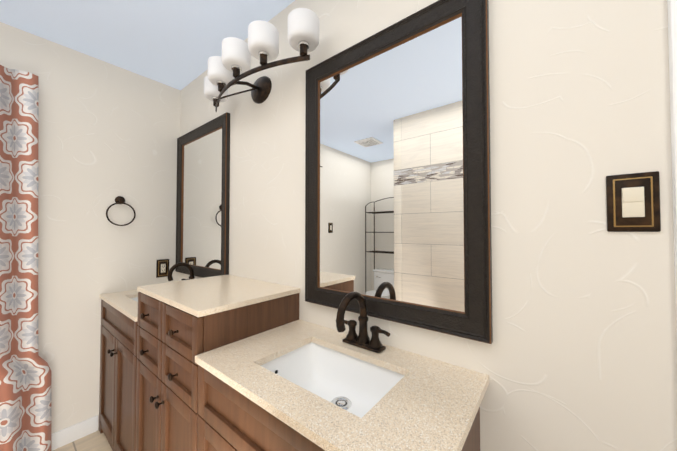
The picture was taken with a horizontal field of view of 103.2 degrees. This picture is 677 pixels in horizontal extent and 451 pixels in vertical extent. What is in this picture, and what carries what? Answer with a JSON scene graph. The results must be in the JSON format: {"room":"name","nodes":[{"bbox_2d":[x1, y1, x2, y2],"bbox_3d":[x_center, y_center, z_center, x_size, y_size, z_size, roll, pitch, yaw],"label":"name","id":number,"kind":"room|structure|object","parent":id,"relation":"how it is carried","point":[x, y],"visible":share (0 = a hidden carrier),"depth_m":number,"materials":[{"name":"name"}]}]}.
{"room":"bathroom","nodes":[
{"label":"bathroom","id":0,"kind":"room"},
{"bbox_2d":[53,430,112,450],"bbox_3d":[-0.947,1.348,-0.038,3.500,0.050,3.200,-1,-2,38],"label":"floor","id":1,"kind":"structure","parent":0,"point":[96,441],"depth_m":1.67,"materials":[{"name":"tile"}]},
{"bbox_2d":[99,299,137,450],"bbox_3d":[-1.162,0.924,1.733,0.770,0.875,0.507,-1,-2,38],"label":"bathroom vanity","id":2,"kind":"object","parent":1,"relation":"on","point":[118,380],"visible":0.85,"depth_m":1.53,"materials":[{"name":"brown wood"}]},
{"bbox_2d":[99,289,138,321],"bbox_3d":[-1.154,0.474,1.752,0.772,0.022,0.484,-1,-2,38],"label":"countertop","id":3,"kind":"structure","parent":2,"relation":"on","point":[123,302],"depth_m":1.62,"materials":[{"name":"stone"}]},
{"bbox_2d":[167,262,194,280],"bbox_3d":[-1.079,0.359,1.850,0.234,0.211,0.180,-1,-2,38],"label":"faucet","id":4,"kind":"object","parent":3,"relation":"on","point":[174,267],"visible":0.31,"depth_m":1.84,"materials":[{"name":"black metal"}]},
{"bbox_2d":[135,292,298,450],"bbox_3d":[-0.603,0.838,1.290,0.654,1.028,0.507,-1,-2,38],"label":"cabinet","id":5,"kind":"object","parent":1,"relation":"on","point":[172,342],"visible":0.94,"depth_m":1.09,"materials":[{"name":"brown wood"}]},
{"bbox_2d":[137,275,299,316],"bbox_3d":[-0.591,0.313,1.311,0.664,0.022,0.478,-1,-2,38],"label":"countertop","id":6,"kind":"structure","parent":5,"relation":"on","point":[200,297],"depth_m":1.20,"materials":[{"name":"stone"}]},
{"bbox_2d":[197,365,479,450],"bbox_3d":[-0.040,0.904,0.841,0.781,0.875,0.507,-1,-2,38],"label":"bathroom vanity","id":7,"kind":"object","parent":1,"relation":"on","point":[230,418],"visible":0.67,"depth_m":0.77,"materials":[{"name":"brown wood"}]},
{"bbox_2d":[195,319,488,450],"bbox_3d":[-0.022,0.454,0.852,0.808,0.022,0.484,-1,-2,38],"label":"countertop","id":8,"kind":"structure","parent":7,"relation":"on","point":[424,403],"depth_m":0.69,"materials":[{"name":"stone"}]},
{"bbox_2d":[261,342,404,417],"bbox_3d":[-0.028,0.527,0.843,0.444,0.125,0.294,-1,-2,38],"label":"sink","id":9,"kind":"object","parent":8,"relation":"in","point":[356,386],"visible":0.33,"depth_m":0.96,"materials":[{"name":"white ceramic"}]},
{"bbox_2d":[336,292,389,352],"bbox_3d":[0.053,0.340,0.950,0.234,0.211,0.180,-1,-2,38],"label":"faucet","id":10,"kind":"object","parent":8,"relation":"on","point":[364,341],"visible":1,"depth_m":0.96,"materials":[{"name":"black metal"}]},
{"bbox_2d":[0,22,180,433],"bbox_3d":[-2.309,0.100,1.008,0.100,2.490,3.100,-1,-2,38],"label":"wall","id":11,"kind":"structure","parent":0,"point":[109,133],"depth_m":1.76,"materials":[{"name":"paint"}]},
{"bbox_2d":[0,65,50,450],"bbox_3d":[-2.001,0.232,1.201,0.139,2.195,1.010,-1,-2,38],"label":"curtain","id":12,"kind":"object","parent":11,"relation":"attached to","point":[25,397],"visible":1,"depth_m":1.48,"materials":[{"name":"multicoloured fabric"}]},
{"bbox_2d":[51,415,97,450],"bbox_3d":[-2.372,1.291,0.808,0.017,0.100,2.489,-1,-2,38],"label":"baseboard","id":13,"kind":"structure","parent":11,"relation":"attached to","point":[68,435],"depth_m":1.68,"materials":[{"name":"white wood"}]},
{"bbox_2d":[106,196,135,225],"bbox_3d":[-1.526,-0.102,1.878,0.048,0.212,0.166,-1,-2,38],"label":"towel ring","id":14,"kind":"object","parent":11,"relation":"attached to","point":[119,199],"visible":1,"depth_m":1.87,"materials":[{"name":"black metal"}]},
{"bbox_2d":[156,259,168,277],"bbox_3d":[-1.370,0.333,2.094,0.013,0.138,0.088,-1,-2,38],"label":"electrical outlet plate","id":15,"kind":"object","parent":11,"relation":"attached to","point":[162,267],"visible":1,"depth_m":2.09,"materials":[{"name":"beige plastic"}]},
{"bbox_2d":[0,0,294,89],"bbox_3d":[-0.947,-1.192,0.017,3.500,0.050,3.200,-1,-2,38],"label":"ceiling","id":16,"kind":"structure","parent":0,"point":[176,44],"depth_m":1.53,"materials":[{"name":"blue"}]},
{"bbox_2d":[178,0,676,450],"bbox_3d":[0.017,0.105,1.202,3.500,2.490,0.100,-1,-2,38],"label":"wall","id":17,"kind":"structure","parent":0,"point":[579,353],"depth_m":0.71,"materials":[{"name":"paint"}]},
{"bbox_2d":[175,112,229,277],"bbox_3d":[-1.003,-0.174,1.938,0.764,1.080,0.028,-1,-2,38],"label":"mirror","id":18,"kind":"object","parent":17,"relation":"attached to","point":[203,201],"visible":0.83,"depth_m":1.90,"materials":[{"name":"black mirror"}]},
{"bbox_2d":[204,8,318,111],"bbox_3d":[-0.448,-0.776,1.351,0.874,0.172,0.277,-1,-2,38],"label":"vanity light","id":19,"kind":"object","parent":17,"relation":"attached to","point":[228,66],"visible":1,"depth_m":1.22,"materials":[{"name":"white glass"}]},
{"bbox_2d":[305,0,492,343],"bbox_3d":[0.148,-0.194,1.023,0.756,1.080,0.028,-1,-2,38],"label":"mirror","id":20,"kind":"object","parent":17,"relation":"attached to","point":[397,181],"visible":0.98,"depth_m":0.95,"materials":[{"name":"black mirror"}]},
{"bbox_2d":[606,171,660,231],"bbox_3d":[0.672,-0.053,0.612,0.084,0.134,0.014,-1,-2,38],"label":"switch plate","id":21,"kind":"object","parent":17,"relation":"attached to","point":[633,202],"visible":1,"depth_m":0.61,"materials":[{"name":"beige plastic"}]},
{"bbox_2d":[667,0,676,338],"bbox_3d":[0.994,0.256,0.345,0.709,2.150,0.020,-1,-2,38],"label":"door frame","id":22,"kind":"structure","parent":17,"relation":"attached to","point":[672,23],"depth_m":0.57,"materials":[{"name":"white"}]}
]}

